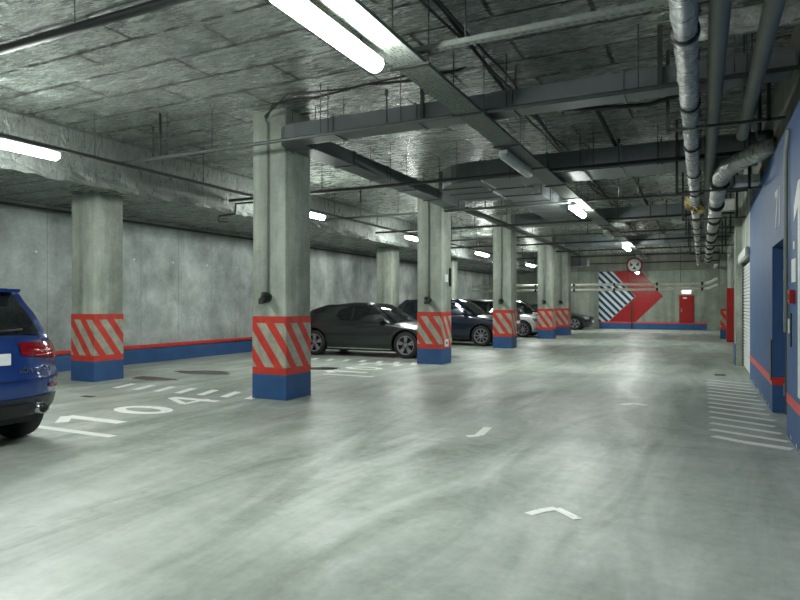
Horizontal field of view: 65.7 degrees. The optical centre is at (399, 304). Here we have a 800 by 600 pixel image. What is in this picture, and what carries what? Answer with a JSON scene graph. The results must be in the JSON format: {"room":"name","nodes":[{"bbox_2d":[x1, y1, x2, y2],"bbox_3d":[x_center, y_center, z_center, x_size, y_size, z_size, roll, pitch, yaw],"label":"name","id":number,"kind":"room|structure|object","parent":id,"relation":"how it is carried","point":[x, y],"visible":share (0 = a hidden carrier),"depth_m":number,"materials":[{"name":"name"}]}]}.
{"room":"parking garage","nodes":[
{"label":"parking garage","id":0,"kind":"room"},
{"bbox_2d":[0,198,488,355],"bbox_3d":[-4.368,-0.325,19.852,0.300,3.550,46.500,0,0,26],"label":"wall","id":1,"kind":"structure","parent":0,"point":[186,299],"depth_m":16.21,"materials":[{"name":"concrete"}]},
{"bbox_2d":[54,340,251,371],"bbox_3d":[-4.220,1.278,19.779,0.030,0.345,45.900,0,0,26],"label":"baseboard","id":2,"kind":"structure","parent":1,"relation":"attached to","point":[62,363],"depth_m":16.26,"materials":[{"name":"blue paint"}]},
{"bbox_2d":[55,337,251,354],"bbox_3d":[-4.202,1.038,19.771,0.070,0.075,45.900,0,0,26],"label":"trim","id":3,"kind":"structure","parent":1,"relation":"attached to","point":[245,338],"depth_m":16.20,"materials":[{"name":"red paint"}]},
{"bbox_2d":[0,111,524,271],"bbox_3d":[-2.996,-2.685,19.185,3.350,1.170,46.500,0,0,26],"label":"beam","id":4,"kind":"structure","parent":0,"point":[23,187],"depth_m":14.31,"materials":[{"name":"concrete"}]},
{"bbox_2d":[0,201,491,274],"bbox_3d":[-4.008,-2.020,19.677,0.060,0.160,45.500,0,0,26],"label":"pipe","id":5,"kind":"object","parent":4,"relation":"hanging from","point":[1,202],"visible":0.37,"depth_m":15.97,"materials":[{"name":"metal"}]},
{"bbox_2d":[0,0,794,256],"bbox_3d":[3.773,-3.120,15.899,11.700,0.300,46.500,0,0,26],"label":"ceiling","id":6,"kind":"structure","parent":0,"point":[241,58],"depth_m":8.22,"materials":[{"name":"concrete"}]},
{"bbox_2d":[0,0,191,54],"bbox_3d":[-2.212,-2.690,5.176,10.100,0.560,0.084,0,0,26],"label":"pipe","id":7,"kind":"object","parent":6,"relation":"hanging from","point":[153,5],"visible":1,"depth_m":5.39,"materials":[{"name":"metal"}]},
{"bbox_2d":[159,113,161,155],"bbox_3d":[-3.721,-2.640,9.622,0.041,0.660,0.041,0,0,-42],"label":"hanging rod","id":8,"kind":"object","parent":6,"relation":"hanging from","point":[160,114],"visible":1,"depth_m":9.60,"materials":[{"name":"metal"}]},
{"bbox_2d":[0,105,534,271],"bbox_3d":[-1.512,-2.491,18.465,0.230,0.962,45.900,0,0,26],"label":"beam","id":9,"kind":"structure","parent":6,"relation":"attached to","point":[69,167],"depth_m":11.86,"materials":[{"name":"concrete"}]},
{"bbox_2d":[0,110,537,264],"bbox_3d":[-1.135,-2.600,16.781,0.060,0.740,42.800,0,0,26],"label":"rail","id":10,"kind":"object","parent":6,"relation":"hanging from","point":[3,135],"visible":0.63,"depth_m":10.63,"materials":[{"name":"metal"}]},
{"bbox_2d":[0,138,60,159],"bbox_3d":[-5.262,-2.159,8.280,0.156,0.181,1.500,0,0,26],"label":"ceiling lamp","id":11,"kind":"object","parent":10,"relation":"attached to","point":[6,144],"visible":1,"depth_m":8.51,"materials":[{"name":"white"}]},
{"bbox_2d":[264,70,454,116],"bbox_3d":[-0.766,-2.880,8.316,3.231,0.126,0.335,0,0,33],"label":"cable","id":12,"kind":"object","parent":6,"relation":"hanging from","point":[448,71],"visible":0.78,"depth_m":8.21,"materials":[{"name":"black plastic"}]},
{"bbox_2d":[266,66,465,118],"bbox_3d":[-0.687,-2.885,8.420,3.387,0.102,0.303,0,0,33],"label":"cable","id":13,"kind":"object","parent":6,"relation":"hanging from","point":[464,67],"visible":0.76,"depth_m":8.43,"materials":[{"name":"black plastic"}]},
{"bbox_2d":[121,7,798,163],"bbox_3d":[-0.330,-2.613,7.975,9.240,0.715,0.056,0,0,26],"label":"pipe","id":14,"kind":"object","parent":6,"relation":"hanging from","point":[791,67],"visible":0.98,"depth_m":7.62,"materials":[{"name":"metal"}]},
{"bbox_2d":[308,0,647,258],"bbox_3d":[3.304,-2.580,12.347,0.400,0.780,38.900,0,0,26],"label":"cable tray","id":15,"kind":"object","parent":6,"relation":"hanging from","point":[353,16],"visible":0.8,"depth_m":6.23,"materials":[{"name":"metal"}]},
{"bbox_2d":[270,0,383,72],"bbox_3d":[-0.520,-2.107,4.721,0.156,0.216,1.500,0,0,26],"label":"ceiling lamp","id":16,"kind":"object","parent":15,"relation":"attached to","point":[305,12],"visible":1,"depth_m":4.64,"materials":[{"name":"white"}]},
{"bbox_2d":[498,150,532,177],"bbox_3d":[1.769,-2.130,9.368,0.156,0.181,1.500,0,0,26],"label":"ceiling lamp","id":17,"kind":"object","parent":15,"relation":"attached to","point":[506,156],"visible":1,"depth_m":9.11,"materials":[{"name":"plastic"}]},
{"bbox_2d":[569,204,585,217],"bbox_3d":[4.019,-2.130,14.001,0.156,0.181,1.500,0,0,26],"label":"ceiling lamp","id":18,"kind":"object","parent":15,"relation":"attached to","point":[573,207],"visible":1,"depth_m":13.73,"materials":[{"name":"white"}]},
{"bbox_2d":[626,253,642,272],"bbox_3d":[10.017,-1.769,26.493,0.660,0.838,0.034,0,0,26],"label":"round sign","id":19,"kind":"object","parent":15,"relation":"hanging from","point":[634,265],"visible":1,"depth_m":26.48,"materials":[{"name":"metal"}]},
{"bbox_2d":[229,124,742,202],"bbox_3d":[0.825,-2.485,11.383,10.140,0.970,0.060,0,0,26],"label":"pipe","id":20,"kind":"object","parent":6,"relation":"hanging from","point":[730,153],"visible":0.83,"depth_m":10.86,"materials":[{"name":"metal"}]},
{"bbox_2d":[464,201,585,257],"bbox_3d":[5.431,-2.660,23.320,0.180,0.620,17.500,0,0,26],"label":"rail","id":21,"kind":"object","parent":6,"relation":"hanging from","point":[473,212],"visible":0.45,"depth_m":19.43,"materials":[{"name":"metal"}]},
{"bbox_2d":[318,178,747,220],"bbox_3d":[2.353,-2.611,14.531,10.140,0.718,0.060,0,0,26],"label":"pipe","id":22,"kind":"object","parent":6,"relation":"hanging from","point":[638,179],"visible":0.61,"depth_m":14.10,"materials":[{"name":"metal"}]},
{"bbox_2d":[491,184,578,221],"bbox_3d":[3.372,-2.645,14.843,0.874,0.650,5.750,0,0,26],"label":"air duct","id":23,"kind":"object","parent":6,"relation":"hanging from","point":[531,194],"visible":0.62,"depth_m":14.14,"materials":[{"name":"metal"}]},
{"bbox_2d":[418,0,653,249],"bbox_3d":[4.139,-2.875,13.776,0.275,0.097,41.402,0,0,26],"label":"cable bundle","id":24,"kind":"object","parent":6,"relation":"attached to","point":[459,28],"visible":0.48,"depth_m":7.41,"materials":[{"name":"black plastic"}]},
{"bbox_2d":[281,33,794,209],"bbox_3d":[2.577,-2.640,10.800,6.477,0.660,7.318,0,0,26],"label":"air duct","id":25,"kind":"object","parent":6,"relation":"hanging from","point":[322,149],"visible":0.83,"depth_m":7.79,"materials":[{"name":"metal"}]},
{"bbox_2d":[420,88,424,122],"bbox_3d":[0.282,-2.575,7.817,0.040,0.550,0.050,0,0,26],"label":"strut","id":26,"kind":"object","parent":25,"relation":"attached to","point":[422,92],"visible":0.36,"depth_m":7.80,"materials":[{"name":"metal"}]},
{"bbox_2d":[562,95,678,111],"bbox_3d":[3.042,-2.650,7.987,2.911,0.260,0.132,0,0,28],"label":"cable","id":27,"kind":"object","parent":25,"relation":"attached to","point":[661,100],"visible":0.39,"depth_m":8.02,"materials":[{"name":"black plastic"}]},
{"bbox_2d":[375,193,733,233],"bbox_3d":[3.821,-2.611,17.487,10.200,0.718,0.060,0,0,26],"label":"pipe","id":28,"kind":"object","parent":6,"relation":"hanging from","point":[666,215],"visible":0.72,"depth_m":17.15,"materials":[{"name":"metal"}]},
{"bbox_2d":[413,0,699,53],"bbox_3d":[1.568,-2.640,5.016,3.200,0.660,0.075,0,0,26],"label":"channel","id":29,"kind":"object","parent":6,"relation":"hanging from","point":[648,5],"visible":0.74,"depth_m":5.17,"materials":[{"name":"metal"}]},
{"bbox_2d":[571,248,588,266],"bbox_3d":[8.189,-2.395,30.374,2.000,1.150,0.776,0,0,26],"label":"hanging sign","id":30,"kind":"object","parent":6,"relation":"hanging from","point":[578,262],"visible":0.34,"depth_m":29.78,"materials":[{"name":"metal"}]},
{"bbox_2d":[451,229,730,248],"bbox_3d":[6.442,-2.611,22.884,10.200,0.718,0.060,0,0,26],"label":"pipe","id":31,"kind":"object","parent":6,"relation":"hanging from","point":[659,238],"visible":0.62,"depth_m":22.59,"materials":[{"name":"metal"}]},
{"bbox_2d":[451,221,733,240],"bbox_3d":[5.263,-2.611,20.456,10.200,0.718,0.060,0,0,26],"label":"pipe","id":32,"kind":"object","parent":6,"relation":"hanging from","point":[630,231],"visible":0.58,"depth_m":20.05,"materials":[{"name":"metal"}]},
{"bbox_2d":[472,244,717,287],"bbox_3d":[8.901,-1.952,30.736,12.164,2.036,3.086,0,0,26],"label":"pipe","id":33,"kind":"object","parent":6,"relation":"hanging from","point":[716,278],"visible":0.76,"depth_m":30.98,"materials":[{"name":"metal"}]},
{"bbox_2d":[472,283,717,291],"bbox_3d":[8.901,-0.794,30.736,12.164,0.240,3.086,0,0,26],"label":"pipe","id":34,"kind":"object","parent":33,"relation":"attached to","point":[716,284],"visible":0.91,"depth_m":31.12,"materials":[{"name":"metal"}]},
{"bbox_2d":[475,246,715,254],"bbox_3d":[8.014,-2.611,26.123,10.200,0.718,0.060,0,0,26],"label":"pipe","id":35,"kind":"object","parent":6,"relation":"hanging from","point":[676,246],"visible":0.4,"depth_m":25.86,"materials":[{"name":"metal"}]},
{"bbox_2d":[439,123,760,201],"bbox_3d":[3.501,-2.625,11.730,5.627,0.690,2.238,0,0,26],"label":"air duct","id":36,"kind":"object","parent":6,"relation":"hanging from","point":[474,189],"visible":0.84,"depth_m":10.86,"materials":[{"name":"metal"}]},
{"bbox_2d":[516,252,719,258],"bbox_3d":[9.499,-2.611,29.181,10.200,0.718,0.060,0,0,26],"label":"pipe","id":37,"kind":"object","parent":6,"relation":"hanging from","point":[691,252],"visible":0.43,"depth_m":28.71,"materials":[{"name":"metal"}]},
{"bbox_2d":[516,260,719,266],"bbox_3d":[11.072,-2.546,32.420,10.200,0.848,0.060,0,0,26],"label":"pipe","id":38,"kind":"object","parent":6,"relation":"hanging from","point":[695,260],"visible":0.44,"depth_m":31.64,"materials":[{"name":"metal"}]},
{"bbox_2d":[515,193,733,226],"bbox_3d":[6.150,-2.645,17.246,5.800,0.650,0.876,0,0,26],"label":"air duct","id":39,"kind":"object","parent":6,"relation":"hanging from","point":[672,209],"visible":0.41,"depth_m":16.88,"materials":[{"name":"metal"}]},
{"bbox_2d":[595,105,671,248],"bbox_3d":[8.176,-2.868,19.930,0.070,0.205,25.000,0,0,26],"label":"rail","id":40,"kind":"object","parent":6,"relation":"hanging from","point":[598,113],"visible":0.44,"depth_m":10.42,"materials":[{"name":"metal"}]},
{"bbox_2d":[565,231,728,248],"bbox_3d":[9.382,-2.620,23.903,5.800,0.700,0.876,0,0,26],"label":"air duct","id":41,"kind":"object","parent":6,"relation":"hanging from","point":[670,235],"visible":0.71,"depth_m":23.63,"materials":[{"name":"metal"}]},
{"bbox_2d":[657,25,662,89],"bbox_3d":[2.772,-2.635,6.614,0.050,0.670,0.060,0,0,26],"label":"strut","id":42,"kind":"object","parent":6,"relation":"hanging from","point":[659,27],"visible":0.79,"depth_m":6.59,"materials":[{"name":"metal"}]},
{"bbox_2d":[669,0,700,265],"bbox_3d":[6.300,-2.491,13.227,0.216,0.958,42.700,0,0,26],"label":"pipe","id":43,"kind":"object","parent":6,"relation":"hanging from","point":[685,30],"visible":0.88,"depth_m":5.75,"materials":[{"name":"silver metal"}]},
{"bbox_2d":[684,197,706,214],"bbox_3d":[6.287,-2.104,13.202,0.461,0.392,0.669,0,0,26],"label":"wrap","id":44,"kind":"object","parent":43,"relation":"hanging from","point":[700,209],"visible":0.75,"depth_m":13.09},
{"bbox_2d":[685,186,733,235],"bbox_3d":[7.992,-2.380,15.796,1.320,1.180,0.040,0,0,26],"label":"support","id":45,"kind":"object","parent":6,"relation":"hanging from","point":[730,232],"visible":0.79,"depth_m":15.82,"materials":[{"name":"metal"}]},
{"bbox_2d":[688,218,733,246],"bbox_3d":[9.564,-2.380,19.034,1.320,1.180,0.040,0,0,26],"label":"support","id":46,"kind":"object","parent":6,"relation":"hanging from","point":[688,218],"visible":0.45,"depth_m":19.03,"materials":[{"name":"metal"}]},
{"bbox_2d":[682,172,745,220],"bbox_3d":[6.584,-2.380,13.033,1.200,1.180,0.040,0,0,26],"label":"support","id":47,"kind":"object","parent":6,"relation":"hanging from","point":[737,216],"visible":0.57,"depth_m":13.09,"materials":[{"name":"metal"}]},
{"bbox_2d":[703,0,731,232],"bbox_3d":[3.126,-2.533,6.152,0.150,0.874,27.200,0,0,26],"label":"pipe","id":48,"kind":"object","parent":6,"relation":"hanging from","point":[719,14],"visible":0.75,"depth_m":5.74,"materials":[{"name":"metal"}]},
{"bbox_2d":[675,120,761,193],"bbox_3d":[4.981,-2.375,9.732,1.200,1.190,0.040,0,0,26],"label":"support","id":49,"kind":"object","parent":6,"relation":"hanging from","point":[676,121],"visible":0.71,"depth_m":9.83,"materials":[{"name":"metal"}]},
{"bbox_2d":[666,50,785,132],"bbox_3d":[3.657,-2.495,7.006,1.200,0.950,0.040,0,0,26],"label":"support","id":50,"kind":"object","parent":6,"relation":"hanging from","point":[769,118],"visible":0.69,"depth_m":7.00,"materials":[{"name":"metal"}]},
{"bbox_2d":[704,136,776,263],"bbox_3d":[9.547,-2.373,18.422,0.831,1.114,22.517,0,0,26],"label":"pipe","id":51,"kind":"object","parent":6,"relation":"hanging from","point":[758,151],"visible":0.92,"depth_m":9.24,"materials":[{"name":"silver metal"}]},
{"bbox_2d":[736,0,785,140],"bbox_3d":[0.925,-2.526,0.829,0.140,0.889,15.700,0,0,26],"label":"pipe","id":52,"kind":"object","parent":6,"relation":"hanging from","point":[772,10],"visible":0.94,"depth_m":5.30,"materials":[{"name":"metal"}]},
{"bbox_2d":[756,89,772,139],"bbox_3d":[4.753,-2.561,8.086,0.193,0.818,0.120,0,0,26],"label":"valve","id":53,"kind":"object","parent":6,"relation":"attached to","point":[765,134],"visible":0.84,"depth_m":8.08,"materials":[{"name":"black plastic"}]},
{"bbox_2d":[0,328,799,599],"bbox_3d":[2.266,1.550,16.630,15.050,0.200,46.500,0,0,26],"label":"floor","id":54,"kind":"structure","parent":0,"point":[358,487],"depth_m":5.05,"materials":[{"name":"concrete"}]},
{"bbox_2d":[0,288,57,437],"bbox_3d":[-5.886,0.618,6.727,4.593,1.665,2.098,0,0,26],"label":"car","id":55,"kind":"object","parent":54,"relation":"on","point":[28,371],"visible":1,"depth_m":6.22,"materials":[{"name":"blue paint"}]},
{"bbox_2d":[0,403,32,420],"bbox_3d":[-3.885,1.045,5.755,0.085,0.130,0.975,0,0,26],"label":"diffuser","id":56,"kind":"object","parent":55,"relation":"attached to","point":[10,410],"depth_m":6.02,"materials":[{"name":"black plastic"}]},
{"bbox_2d":[18,340,55,356],"bbox_3d":[-3.746,0.473,6.455,0.199,0.194,0.723,0,0,-14],"label":"tail light","id":57,"kind":"object","parent":55,"relation":"attached to","point":[26,348],"depth_m":6.27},
{"bbox_2d":[38,425,117,437],"bbox_3d":[-3.777,1.447,7.103,1.400,0.001,0.120,0,0,26],"label":"parking line","id":58,"kind":"object","parent":54,"relation":"on","point":[39,426],"visible":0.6,"depth_m":7.07,"materials":[{"name":"paint"}]},
{"bbox_2d":[71,192,123,381],"bbox_3d":[-5.858,-0.325,12.010,0.640,3.550,0.660,0,0,26],"label":"concrete column","id":59,"kind":"structure","parent":54,"relation":"on","point":[97,218],"depth_m":11.76,"materials":[{"name":"grey concrete"}]},
{"bbox_2d":[55,397,218,423],"bbox_3d":[-3.551,1.447,8.519,1.071,0.001,2.275,0,0,26],"label":"floor number","id":60,"kind":"object","parent":54,"relation":"on","point":[176,399],"visible":1,"depth_m":8.39,"materials":[{"name":"paint"}]},
{"bbox_2d":[133,376,176,379],"bbox_3d":[-4.795,1.448,12.117,1.207,0.001,0.482,0,0,26],"label":"damp patch","id":61,"kind":"object","parent":54,"relation":"on","point":[139,377],"visible":1,"depth_m":12.13,"materials":[{"name":"grey"}]},
{"bbox_2d":[113,383,254,398],"bbox_3d":[-3.596,1.447,10.417,3.270,0.001,0.580,0,0,26],"label":"dashed line","id":62,"kind":"object","parent":54,"relation":"on","point":[147,386],"visible":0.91,"depth_m":10.44,"materials":[{"name":"paint"}]},
{"bbox_2d":[175,370,229,374],"bbox_3d":[-4.170,1.448,13.227,1.583,0.001,0.716,0,0,26],"label":"damp patch","id":63,"kind":"object","parent":54,"relation":"on","point":[207,372],"visible":1,"depth_m":13.20,"materials":[{"name":"grey"}]},
{"bbox_2d":[252,108,310,400],"bbox_3d":[-1.901,-0.760,9.697,0.640,4.420,0.844,0,0,26],"label":"concrete column","id":64,"kind":"structure","parent":54,"relation":"on","point":[281,318],"depth_m":9.50,"materials":[{"name":"grey concrete"}]},
{"bbox_2d":[258,292,271,303],"bbox_3d":[-2.068,-0.098,9.412,0.165,0.185,0.186,0,0,26],"label":"socket","id":65,"kind":"object","parent":64,"relation":"attached to","point":[266,297],"depth_m":9.40,"materials":[{"name":"black plastic"}]},
{"bbox_2d":[323,363,400,372],"bbox_3d":[-0.845,1.447,14.103,1.080,0.002,2.285,0,0,26],"label":"floor number","id":66,"kind":"object","parent":54,"relation":"on","point":[328,371],"visible":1,"depth_m":14.02,"materials":[{"name":"paint"}]},
{"bbox_2d":[311,358,416,364],"bbox_3d":[-0.954,1.447,15.859,3.270,0.001,0.580,0,0,26],"label":"dashed line","id":67,"kind":"object","parent":54,"relation":"on","point":[346,360],"visible":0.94,"depth_m":15.74,"materials":[{"name":"paint"}]},
{"bbox_2d":[310,302,452,358],"bbox_3d":[-0.860,0.695,18.026,4.850,1.510,2.070,0,0,26],"label":"car","id":68,"kind":"object","parent":54,"relation":"on","point":[362,326],"visible":0.69,"depth_m":17.25,"materials":[{"name":"black paint"}]},
{"bbox_2d":[377,247,398,307],"bbox_3d":[-0.451,-0.325,23.146,0.640,3.550,0.660,0,0,26],"label":"concrete column","id":69,"kind":"structure","parent":54,"relation":"on","point":[387,257],"depth_m":22.86,"materials":[{"name":"grey concrete"}]},
{"bbox_2d":[417,183,451,364],"bbox_3d":[0.832,-0.760,15.273,0.685,4.420,0.844,0,0,26],"label":"concrete column","id":70,"kind":"structure","parent":54,"relation":"on","point":[434,224],"depth_m":15.09,"materials":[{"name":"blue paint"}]},
{"bbox_2d":[398,298,492,345],"bbox_3d":[1.969,0.610,22.855,4.562,1.680,2.070,0,0,26],"label":"car","id":71,"kind":"object","parent":54,"relation":"on","point":[469,321],"visible":0.29,"depth_m":21.77,"materials":[{"name":"blue paint"}]},
{"bbox_2d":[451,259,457,298],"bbox_3d":[2.257,-0.325,28.724,0.640,3.550,0.660,0,0,26],"label":"concrete column","id":72,"kind":"structure","parent":54,"relation":"on","point":[454,262],"depth_m":28.52,"materials":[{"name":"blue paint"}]},
{"bbox_2d":[465,427,491,436],"bbox_3d":[0.908,1.447,7.033,0.188,0.001,0.620,0,0,26],"label":"worn arrow","id":73,"kind":"object","parent":54,"relation":"on","point":[484,430],"visible":1,"depth_m":7.01,"materials":[{"name":"paint"}]},
{"bbox_2d":[467,299,520,332],"bbox_3d":[2.662,0.610,25.720,4.562,1.680,2.070,0,0,26],"label":"car","id":74,"kind":"object","parent":54,"relation":"on","point":[486,305],"visible":0.05,"depth_m":24.62,"materials":[{"name":"black paint"}]},
{"bbox_2d":[493,215,516,347],"bbox_3d":[3.489,-0.760,20.798,0.640,4.420,0.844,0,0,26],"label":"concrete column","id":75,"kind":"structure","parent":54,"relation":"on","point":[504,239],"depth_m":20.58,"materials":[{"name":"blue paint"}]},
{"bbox_2d":[516,307,536,336],"bbox_3d":[4.523,0.685,28.630,4.512,1.530,2.070,0,0,26],"label":"hatchback car","id":76,"kind":"object","parent":54,"relation":"on","point":[528,322],"visible":0.19,"depth_m":27.21,"materials":[{"name":"white paint"}]},
{"bbox_2d":[516,300,536,315],"bbox_3d":[5.881,0.610,31.828,4.562,1.680,2.070,0,0,26],"label":"car","id":77,"kind":"object","parent":54,"relation":"on","point":[526,307],"visible":0.09,"depth_m":30.91,"materials":[{"name":"black paint"}]},
{"bbox_2d":[537,234,555,338],"bbox_3d":[6.241,-0.760,26.465,0.640,4.420,0.844,0,0,26],"label":"concrete column","id":78,"kind":"structure","parent":54,"relation":"on","point":[546,311],"depth_m":26.27,"materials":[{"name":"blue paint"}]},
{"bbox_2d":[525,507,580,519],"bbox_3d":[1.042,1.447,4.267,0.299,0.001,0.278,0,0,-22],"label":"worn arrow","id":79,"kind":"object","parent":54,"relation":"on","point":[533,512],"visible":1,"depth_m":4.33,"materials":[{"name":"paint"}]},
{"bbox_2d":[532,304,593,329],"bbox_3d":[8.923,0.695,36.687,4.850,1.510,2.070,0,0,26],"label":"car","id":80,"kind":"object","parent":54,"relation":"on","point":[578,321],"visible":0.27,"depth_m":35.23,"materials":[{"name":"black paint"}]},
{"bbox_2d":[556,242,570,334],"bbox_3d":[7.747,-0.760,29.568,0.640,4.420,0.844,0,0,26],"label":"concrete column","id":81,"kind":"structure","parent":54,"relation":"on","point":[563,259],"depth_m":29.36,"materials":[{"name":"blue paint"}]},
{"bbox_2d":[720,243,726,338],"bbox_3d":[13.840,-0.760,26.518,0.265,4.420,0.610,0,0,26],"label":"pillar","id":82,"kind":"structure","parent":54,"relation":"on","point":[723,257],"depth_m":26.25,"materials":[{"name":"concrete"}]},
{"bbox_2d":[726,288,733,341],"bbox_3d":[12.776,0.400,23.842,0.400,2.060,0.545,0,0,26],"label":"tall cabinet","id":83,"kind":"object","parent":54,"relation":"on","point":[729,291],"visible":0.52,"depth_m":23.66,"materials":[{"name":"metal"}]},
{"bbox_2d":[706,379,792,449],"bbox_3d":[4.917,1.447,9.063,0.784,0.001,6.161,0,0,26],"label":"hatched zone","id":84,"kind":"object","parent":54,"relation":"on","point":[743,434],"visible":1,"depth_m":7.80,"materials":[{"name":"paint"}]},
{"bbox_2d":[489,251,719,329],"bbox_3d":[12.490,-0.760,37.345,14.750,4.420,0.300,0,0,26],"label":"wall","id":85,"kind":"structure","parent":0,"point":[706,302],"depth_m":35.60,"materials":[{"name":"concrete"}]},
{"bbox_2d":[571,272,598,328],"bbox_3d":[10.864,-0.260,37.773,2.350,3.420,0.350,0,0,26],"label":"wall panel","id":86,"kind":"object","parent":85,"relation":"attached to","point":[582,302],"depth_m":37.40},
{"bbox_2d":[535,251,717,272],"bbox_3d":[13.085,-2.470,36.612,10.160,1.000,0.500,0,0,26],"label":"beam","id":87,"kind":"structure","parent":85,"relation":"attached to","point":[671,257],"depth_m":35.68,"materials":[{"name":"concrete"}]},
{"bbox_2d":[599,271,662,321],"bbox_3d":[13.555,-0.475,36.657,3.676,2.990,0.004,0,0,26],"label":"wall mural","id":88,"kind":"object","parent":85,"relation":"attached to","point":[611,303],"visible":0.81,"depth_m":36.77,"materials":[{"name":"red paint"}]},
{"bbox_2d":[600,323,706,329],"bbox_3d":[14.647,1.275,36.120,5.800,0.350,0.020,0,0,26],"label":"baseboard","id":89,"kind":"structure","parent":85,"relation":"attached to","point":[658,326],"depth_m":36.04,"materials":[{"name":"blue paint"}]},
{"bbox_2d":[600,321,706,323],"bbox_3d":[14.646,1.060,36.118,5.800,0.080,0.025,0,0,26],"label":"trim","id":90,"kind":"structure","parent":85,"relation":"attached to","point":[600,321],"depth_m":35.89,"materials":[{"name":"red paint"}]},
{"bbox_2d":[679,295,693,322],"bbox_3d":[16.298,0.260,35.274,0.760,1.600,0.060,0,0,26],"label":"metal door","id":91,"kind":"structure","parent":85,"relation":"in","point":[686,302],"depth_m":35.28,"materials":[{"name":"red paint"}]},
{"bbox_2d":[727,237,733,287],"bbox_3d":[13.931,-0.760,24.584,1.010,4.420,21.400,0,0,26],"label":"wall","id":92,"kind":"structure","parent":0,"point":[730,257],"depth_m":30.16,"materials":[{"name":"concrete"}]},
{"bbox_2d":[734,192,747,365],"bbox_3d":[8.836,-0.760,14.719,1.560,4.420,0.800,0,0,26],"label":"wall","id":93,"kind":"structure","parent":0,"point":[737,221],"depth_m":14.67,"materials":[{"name":"concrete"}]},
{"bbox_2d":[722,198,734,211],"bbox_3d":[7.984,-2.410,15.077,0.275,0.280,0.300,0,0,26],"label":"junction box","id":94,"kind":"object","parent":93,"relation":"attached to","point":[729,206],"visible":0.74,"depth_m":14.94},
{"bbox_2d":[741,159,784,412],"bbox_3d":[7.180,-0.760,11.171,1.440,4.420,7.030,0,0,26],"label":"wall","id":95,"kind":"structure","parent":0,"point":[766,261],"depth_m":9.34,"materials":[{"name":"blue paint"}]},
{"bbox_2d":[738,246,749,372],"bbox_3d":[7.465,0.150,13.383,0.180,2.600,2.800,0,0,26],"label":"roller shutter","id":96,"kind":"object","parent":95,"relation":"attached to","point":[744,254],"visible":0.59,"depth_m":13.82,"materials":[{"name":"white paint"}]},
{"bbox_2d":[732,173,759,187],"bbox_3d":[5.735,-2.040,10.277,0.380,0.180,0.540,0,0,26],"label":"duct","id":97,"kind":"object","parent":95,"relation":"attached to","point":[738,180],"visible":0.81,"depth_m":10.09,"materials":[{"name":"metal"}]},
{"bbox_2d":[750,355,771,383],"bbox_3d":[5.919,1.028,10.227,0.004,0.105,4.230,0,0,26],"label":"trim","id":98,"kind":"structure","parent":95,"relation":"attached to","point":[760,368],"depth_m":9.76,"materials":[{"name":"red paint"}]},
{"bbox_2d":[772,377,784,385],"bbox_3d":[5.113,1.028,8.262,0.258,0.105,0.007,0,0,26],"label":"trim","id":99,"kind":"structure","parent":95,"relation":"attached to","point":[775,380],"depth_m":8.29,"materials":[{"name":"red paint"}]},
{"bbox_2d":[752,24,799,197],"bbox_3d":[2.946,-2.475,2.405,1.400,0.990,20.900,0,0,26],"label":"wall","id":100,"kind":"structure","parent":0,"point":[785,97],"depth_m":7.52,"materials":[{"name":"concrete"}]},
{"bbox_2d":[699,0,799,40],"bbox_3d":[3.215,-2.608,5.666,0.875,0.231,0.235,0,0,26],"label":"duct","id":101,"kind":"object","parent":100,"relation":"attached to","point":[744,20],"visible":0.52,"depth_m":5.60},
{"bbox_2d":[772,127,786,246],"bbox_3d":[5.302,-1.375,7.303,1.440,1.210,1.570,0,0,26],"label":"wall","id":102,"kind":"structure","parent":0,"point":[777,158],"depth_m":7.75,"materials":[{"name":"blue paint"}]},
{"bbox_2d":[775,186,779,228],"bbox_3d":[4.702,-1.194,7.723,0.004,0.489,0.527,0,0,26],"label":"number","id":103,"kind":"object","parent":102,"relation":"attached to","point":[776,192],"depth_m":7.71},
{"bbox_2d":[787,101,799,453],"bbox_3d":[1.661,-0.265,-0.195,1.440,3.430,15.100,0,0,26],"label":"wall","id":104,"kind":"structure","parent":0,"point":[793,419],"depth_m":6.41,"materials":[{"name":"blue paint"}]},
{"bbox_2d":[783,129,790,331],"bbox_3d":[4.155,-0.783,6.657,0.044,2.166,0.238,0,0,26],"label":"conduit","id":105,"kind":"object","parent":104,"relation":"attached to","point":[787,133],"visible":0.98,"depth_m":6.73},
{"bbox_2d":[788,313,791,346],"bbox_3d":[4.132,0.270,6.576,0.030,0.360,0.100,0,0,26],"label":"intercom","id":106,"kind":"object","parent":104,"relation":"attached to","point":[790,314],"visible":1,"depth_m":6.53,"materials":[{"name":"metal"}]},
{"bbox_2d":[787,290,794,303],"bbox_3d":[4.025,-0.080,6.383,0.054,0.140,0.180,0,0,26],"label":"fire alarm","id":107,"kind":"object","parent":104,"relation":"attached to","point":[790,293],"visible":1,"depth_m":6.31,"materials":[{"name":"red paint"}]},
{"bbox_2d":[786,392,799,415],"bbox_3d":[1.012,1.028,0.120,0.004,0.105,15.100,0,0,26],"label":"trim","id":108,"kind":"structure","parent":104,"relation":"attached to","point":[789,399],"depth_m":6.38,"materials":[{"name":"red paint"}]},
{"bbox_2d":[791,258,795,282],"bbox_3d":[4.051,-0.350,6.381,0.006,0.240,0.300,0,0,26],"label":"notice","id":109,"kind":"object","parent":104,"relation":"attached to","point":[793,261],"visible":1,"depth_m":6.37,"materials":[{"name":"paper"}]},
{"bbox_2d":[794,179,799,398],"bbox_3d":[3.939,-0.150,6.152,0.004,2.120,0.410,0,0,26],"label":"painted number","id":110,"kind":"object","parent":104,"relation":"attached to","point":[797,196],"depth_m":6.04,"materials":[{"name":"white paint"}]},
{"bbox_3d":[5.419,0.340,7.246,1.180,2.220,1.570,0,0,26],"label":"wall","id":111,"kind":"structure","parent":0,"visible":0},
{"bbox_2d":[783,332,786,414],"bbox_3d":[4.813,0.345,7.537,0.125,2.210,1.565,0,0,26],"label":"door frame","id":112,"kind":"structure","parent":111,"relation":"attached to","point":[785,383],"depth_m":8.16,"materials":[{"name":"blue paint"}]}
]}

